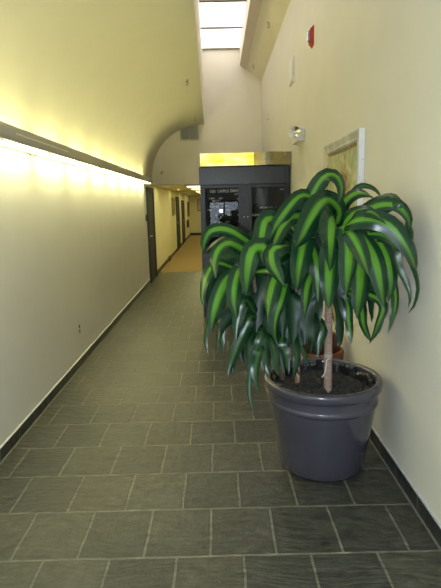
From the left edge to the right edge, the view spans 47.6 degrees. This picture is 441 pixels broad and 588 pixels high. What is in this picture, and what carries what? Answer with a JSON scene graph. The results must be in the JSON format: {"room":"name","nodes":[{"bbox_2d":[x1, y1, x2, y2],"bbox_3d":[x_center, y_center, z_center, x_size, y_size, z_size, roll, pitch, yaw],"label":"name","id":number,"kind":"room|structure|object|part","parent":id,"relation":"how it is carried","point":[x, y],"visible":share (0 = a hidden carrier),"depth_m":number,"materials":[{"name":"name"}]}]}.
{"room":"office building corridor","nodes":[
{"label":"office building corridor","id":0,"kind":"room"},
{"bbox_2d":[0,146,151,445],"bbox_3d":[-1.535,-0.067,3.586,0.001,2.320,17.100,-1,10,0],"label":"wall","id":1,"kind":"structure","parent":0,"point":[74,250],"depth_m":4.67,"materials":[{"name":"paint"}]},
{"bbox_2d":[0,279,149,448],"bbox_3d":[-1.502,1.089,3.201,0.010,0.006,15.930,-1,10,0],"label":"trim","id":2,"kind":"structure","parent":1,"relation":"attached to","point":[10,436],"depth_m":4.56,"materials":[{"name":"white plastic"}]},
{"bbox_2d":[0,279,150,464],"bbox_3d":[-1.499,1.135,3.210,0.014,0.088,15.930,-1,10,0],"label":"baseboard","id":3,"kind":"structure","parent":1,"relation":"attached to","point":[25,426],"depth_m":4.58,"materials":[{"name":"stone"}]},
{"bbox_2d":[0,121,152,183],"bbox_3d":[-1.482,-1.573,6.124,0.189,0.118,8.832,-1,10,0],"label":"wall lamp","id":4,"kind":"object","parent":1,"relation":"attached to","point":[12,137],"visible":1,"depth_m":4.32,"materials":[{"name":"white plastic"}]},
{"bbox_2d":[0,140,44,151],"bbox_3d":[-1.466,-1.082,3.674,0.143,0.005,0.755,-1,10,0],"label":"diffuser","id":5,"kind":"object","parent":4,"relation":"attached to","point":[19,145],"depth_m":3.64,"materials":[{"name":"white plastic"}]},
{"bbox_2d":[41,153,74,161],"bbox_3d":[-1.472,-1.245,4.574,0.143,0.005,0.755,-1,10,0],"label":"diffuser","id":6,"kind":"object","parent":4,"relation":"attached to","point":[61,157],"depth_m":4.52,"materials":[{"name":"white plastic"}]},
{"bbox_2d":[71,162,97,167],"bbox_3d":[-1.477,-1.409,5.475,0.143,0.005,0.755,-1,10,0],"label":"diffuser","id":7,"kind":"object","parent":4,"relation":"attached to","point":[85,164],"depth_m":5.45,"materials":[{"name":"white plastic"}]},
{"bbox_2d":[93,169,114,172],"bbox_3d":[-1.483,-1.572,6.375,0.143,0.005,0.755,-1,10,0],"label":"diffuser","id":8,"kind":"object","parent":4,"relation":"attached to","point":[98,170],"depth_m":6.39,"materials":[{"name":"white plastic"}]},
{"bbox_2d":[145,187,156,282],"bbox_3d":[-1.543,-1.365,11.405,0.080,2.080,1.090,-1,10,0],"label":"door","id":9,"kind":"structure","parent":1,"relation":"in","point":[149,191],"depth_m":11.33,"materials":[{"name":"wood"}]},
{"bbox_2d":[0,0,203,177],"bbox_3d":[-0.835,-1.771,3.281,1.479,1.250,17.100,-1,10,0],"label":"ceiling","id":10,"kind":"structure","parent":0,"point":[101,79],"depth_m":4.99,"materials":[{"name":"paint"}]},
{"bbox_2d":[152,185,189,269],"bbox_3d":[-1.638,-2.914,19.737,0.001,2.155,15.700,-1,10,0],"label":"wall","id":11,"kind":"structure","parent":0,"point":[165,223],"depth_m":14.82,"materials":[{"name":"paint"}]},
{"bbox_2d":[157,249,177,274],"bbox_3d":[-1.579,-1.070,15.331,0.012,0.100,6.530,-1,10,0],"label":"baseboard","id":12,"kind":"structure","parent":11,"relation":"attached to","point":[176,250],"depth_m":14.23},
{"bbox_2d":[171,197,175,215],"bbox_3d":[-1.617,-3.015,17.229,0.035,0.610,1.000,-1,10,0],"label":"framed picture","id":13,"kind":"object","parent":11,"relation":"attached to","point":[172,198],"visible":1,"depth_m":17.17,"materials":[{"name":"yellow"}]},
{"bbox_2d":[175,197,180,249],"bbox_3d":[-1.591,-2.703,19.089,0.080,1.970,1.350,-1,10,0],"label":"door","id":14,"kind":"structure","parent":11,"relation":"in","point":[176,198],"depth_m":18.97,"materials":[{"name":"wood"}]},
{"bbox_2d":[181,200,185,243],"bbox_3d":[-1.609,-3.171,21.977,0.080,1.860,1.400,-1,10,0],"label":"door","id":15,"kind":"structure","parent":11,"relation":"in","point":[182,204],"depth_m":21.86,"materials":[{"name":"wood"}]},
{"bbox_2d":[187,202,189,216],"bbox_3d":[-1.669,-4.404,25.920,0.035,0.760,1.400,-1,10,0],"label":"framed picture","id":16,"kind":"object","parent":11,"relation":"attached to","point":[188,213],"visible":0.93,"depth_m":25.93,"materials":[{"name":"brown"}]},
{"bbox_2d":[153,184,199,194],"bbox_3d":[-0.725,-3.996,19.546,1.875,0.001,15.700,-1,10,0],"label":"ceiling","id":17,"kind":"structure","parent":0,"point":[182,189],"depth_m":14.96,"materials":[{"name":"paint"}]},
{"bbox_2d":[184,185,199,187],"bbox_3d":[-0.544,-2.761,12.810,0.680,0.029,1.200,-1,10,0],"label":"recessed light","id":18,"kind":"object","parent":17,"relation":"in","point":[187,186],"visible":0.5,"depth_m":12.67,"materials":[{"name":"white plastic"}]},
{"bbox_2d":[159,235,201,272],"bbox_3d":[-0.315,-1.929,20.178,2.640,0.001,15.200,-1,10,0],"label":"floor","id":19,"kind":"structure","parent":0,"point":[188,258],"depth_m":15.77,"materials":[{"name":"beige carpet"}]},
{"bbox_2d":[189,195,200,232],"bbox_3d":[-0.751,-4.337,27.463,1.875,2.155,0.001,-1,10,0],"label":"wall","id":20,"kind":"structure","parent":0,"point":[195,215],"depth_m":27.47,"materials":[{"name":"paint"}]},
{"bbox_2d":[197,199,200,210],"bbox_3d":[-1.106,-4.860,27.350,0.320,0.640,0.029,-1,10,0],"label":"frame","id":21,"kind":"object","parent":20,"relation":"attached to","point":[198,200],"visible":0.49,"depth_m":27.35,"materials":[{"name":"brown wood"}]},
{"bbox_2d":[194,0,203,116],"bbox_3d":[-0.237,-3.207,3.025,0.002,1.640,17.101,-1,10,-1],"label":"ceiling","id":22,"kind":"structure","parent":0,"point":[196,2],"depth_m":7.60,"materials":[{"name":"paint"}]},
{"bbox_2d":[152,49,261,184],"bbox_3d":[-0.323,-3.051,11.803,2.600,5.200,0.120,-1,10,0],"label":"wall","id":23,"kind":"structure","parent":0,"point":[232,95],"depth_m":11.58,"materials":[{"name":"paint"}]},
{"bbox_2d":[180,125,198,140],"bbox_3d":[-0.724,-3.743,11.603,0.440,0.350,0.019,-1,10,0],"label":"air vent","id":24,"kind":"object","parent":23,"relation":"in","point":[191,133],"visible":0.87,"depth_m":11.60,"materials":[{"name":"grey metal"}]},
{"bbox_2d":[0,272,440,587],"bbox_3d":[-0.210,0.999,4.042,2.640,0.001,17.600,-1,10,0],"label":"floor","id":25,"kind":"structure","parent":0,"point":[153,466],"depth_m":2.98,"materials":[{"name":"tile"}]},
{"bbox_2d":[199,151,291,316],"bbox_3d":[0.373,-0.884,7.612,1.328,2.402,0.710,-1,10,0],"label":"kiosk","id":26,"kind":"object","parent":25,"relation":"on","point":[235,188],"visible":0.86,"depth_m":7.24,"materials":[{"name":"metal"}]},
{"bbox_3d":[0.026,-1.098,7.331,0.567,0.970,0.042,-1,10,0],"label":"door frame","id":27,"kind":"part","parent":26,"relation":"part of","materials":[{"name":"brown metal"}]},
{"bbox_3d":[0.382,-0.192,7.794,1.297,0.975,0.600,-1,10,0],"label":"panel","id":28,"kind":"part","parent":26,"relation":"part of","materials":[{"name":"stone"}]},
{"bbox_3d":[0.092,-1.918,7.122,0.768,0.176,0.011,-1,10,0],"label":"lit panel","id":29,"kind":"part","parent":26,"relation":"part of","materials":[{"name":"yellow plastic"}]},
{"bbox_3d":[0.303,-1.765,7.503,1.228,0.247,0.610,-1,10,0],"label":"header panel","id":30,"kind":"part","parent":26,"relation":"part of","materials":[{"name":"metal"}]},
{"bbox_3d":[0.700,-1.114,7.332,0.560,0.970,0.042,-1,10,0],"label":"door frame","id":31,"kind":"part","parent":26,"relation":"part of","materials":[{"name":"brown metal"}]},
{"bbox_2d":[200,168,419,481],"bbox_3d":[0.461,0.216,3.034,1.145,1.870,1.043,-1,10,0],"label":"plant","id":32,"kind":"object","parent":25,"relation":"on","point":[311,250],"visible":1,"depth_m":2.82,"materials":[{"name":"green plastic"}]},
{"bbox_3d":[0.659,0.815,3.262,0.746,0.602,0.746,-1,10,0],"label":"pot","id":33,"kind":"part","parent":32,"relation":"part of","materials":[{"name":"grey plastic"}]},
{"bbox_2d":[305,331,343,359],"bbox_3d":[0.841,0.631,4.267,0.404,0.595,0.404,-1,10,0],"label":"terracotta planter","id":34,"kind":"object","parent":25,"relation":"on","point":[338,352],"visible":0.19,"depth_m":4.11,"materials":[{"name":"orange ceramic"}]},
{"bbox_3d":[0.842,0.692,4.278,0.404,0.472,0.404,-1,10,0],"label":"pot","id":35,"kind":"part","parent":34,"relation":"part of","materials":[{"name":"ceramic"}]},
{"bbox_2d":[240,0,261,68],"bbox_3d":[0.569,-3.809,2.920,0.160,0.455,17.100,-1,10,0],"label":"ceiling","id":36,"kind":"structure","parent":0,"point":[252,8],"depth_m":9.02,"materials":[{"name":"paint"}]},
{"bbox_2d":[247,0,289,80],"bbox_3d":[0.822,-3.464,2.985,0.330,0.260,17.100,-1,10,0],"label":"ceiling","id":37,"kind":"structure","parent":0,"point":[273,12],"depth_m":8.60,"materials":[{"name":"paint"}]},
{"bbox_2d":[261,0,440,523],"bbox_3d":[1.040,-1.166,3.403,0.001,4.430,17.100,-1,10,0],"label":"wall","id":38,"kind":"structure","parent":0,"point":[374,66],"depth_m":3.12,"materials":[{"name":"paint"}]},
{"bbox_2d":[289,56,293,85],"bbox_3d":[0.974,-3.053,6.862,0.028,0.320,0.320,-1,10,0],"label":"access panel","id":39,"kind":"object","parent":38,"relation":"attached to","point":[291,63],"visible":1,"depth_m":6.77,"materials":[{"name":"white plastic"}]},
{"bbox_3d":[0.964,-3.053,6.862,0.008,0.270,0.270,-1,10,0],"label":"panel","id":40,"kind":"part","parent":39,"relation":"part of","materials":[{"name":"beige metal"}]},
{"bbox_2d":[288,125,304,144],"bbox_3d":[0.910,-1.967,6.215,0.210,0.167,0.580,-1,10,0],"label":"emergency light","id":41,"kind":"object","parent":38,"relation":"attached to","point":[297,134],"visible":1,"depth_m":5.96,"materials":[{"name":"white plastic"}]},
{"bbox_2d":[307,25,313,47],"bbox_3d":[0.967,-2.777,5.397,0.062,0.210,0.130,-1,10,0],"label":"fire alarm","id":42,"kind":"object","parent":38,"relation":"attached to","point":[310,34],"visible":1,"depth_m":5.35,"materials":[{"name":"red plastic"}]},
{"bbox_2d":[323,128,364,208],"bbox_3d":[1.022,-0.836,4.276,0.046,0.950,1.220,-1,10,0],"label":"framed painting","id":43,"kind":"object","parent":38,"relation":"attached to","point":[345,154],"visible":0.42,"depth_m":3.98,"materials":[{"name":"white wood"}]},
{"bbox_2d":[369,428,440,551],"bbox_3d":[1.083,0.968,3.791,0.014,0.092,17.100,-1,10,0],"label":"baseboard","id":44,"kind":"structure","parent":38,"relation":"attached to","point":[417,503],"depth_m":2.87,"materials":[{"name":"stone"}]},
{"bbox_2d":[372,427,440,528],"bbox_3d":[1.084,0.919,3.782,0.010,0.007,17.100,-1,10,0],"label":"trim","id":45,"kind":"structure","parent":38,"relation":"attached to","point":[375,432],"depth_m":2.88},
{"label":"ceiling","id":46,"kind":"structure","parent":0,"visible":0},
{"bbox_2d":[199,0,246,49],"bbox_3d":[0.033,-4.799,7.250,0.845,0.030,8.204,-1,10,0],"label":"window","id":47,"kind":"structure","parent":46,"relation":"attached to","point":[221,21],"depth_m":9.72,"materials":[{"name":"glass"}]},
{"bbox_3d":[0.011,-5.421,10.593,0.845,0.001,1.360,-1,10,0],"label":"pane","id":48,"kind":"part","parent":47,"relation":"part of","materials":[{"name":"glass"}]},
{"bbox_3d":[0.019,-5.178,9.254,0.845,0.001,1.360,-1,10,0],"label":"pane","id":49,"kind":"part","parent":47,"relation":"part of","materials":[{"name":"glass"}]}
]}

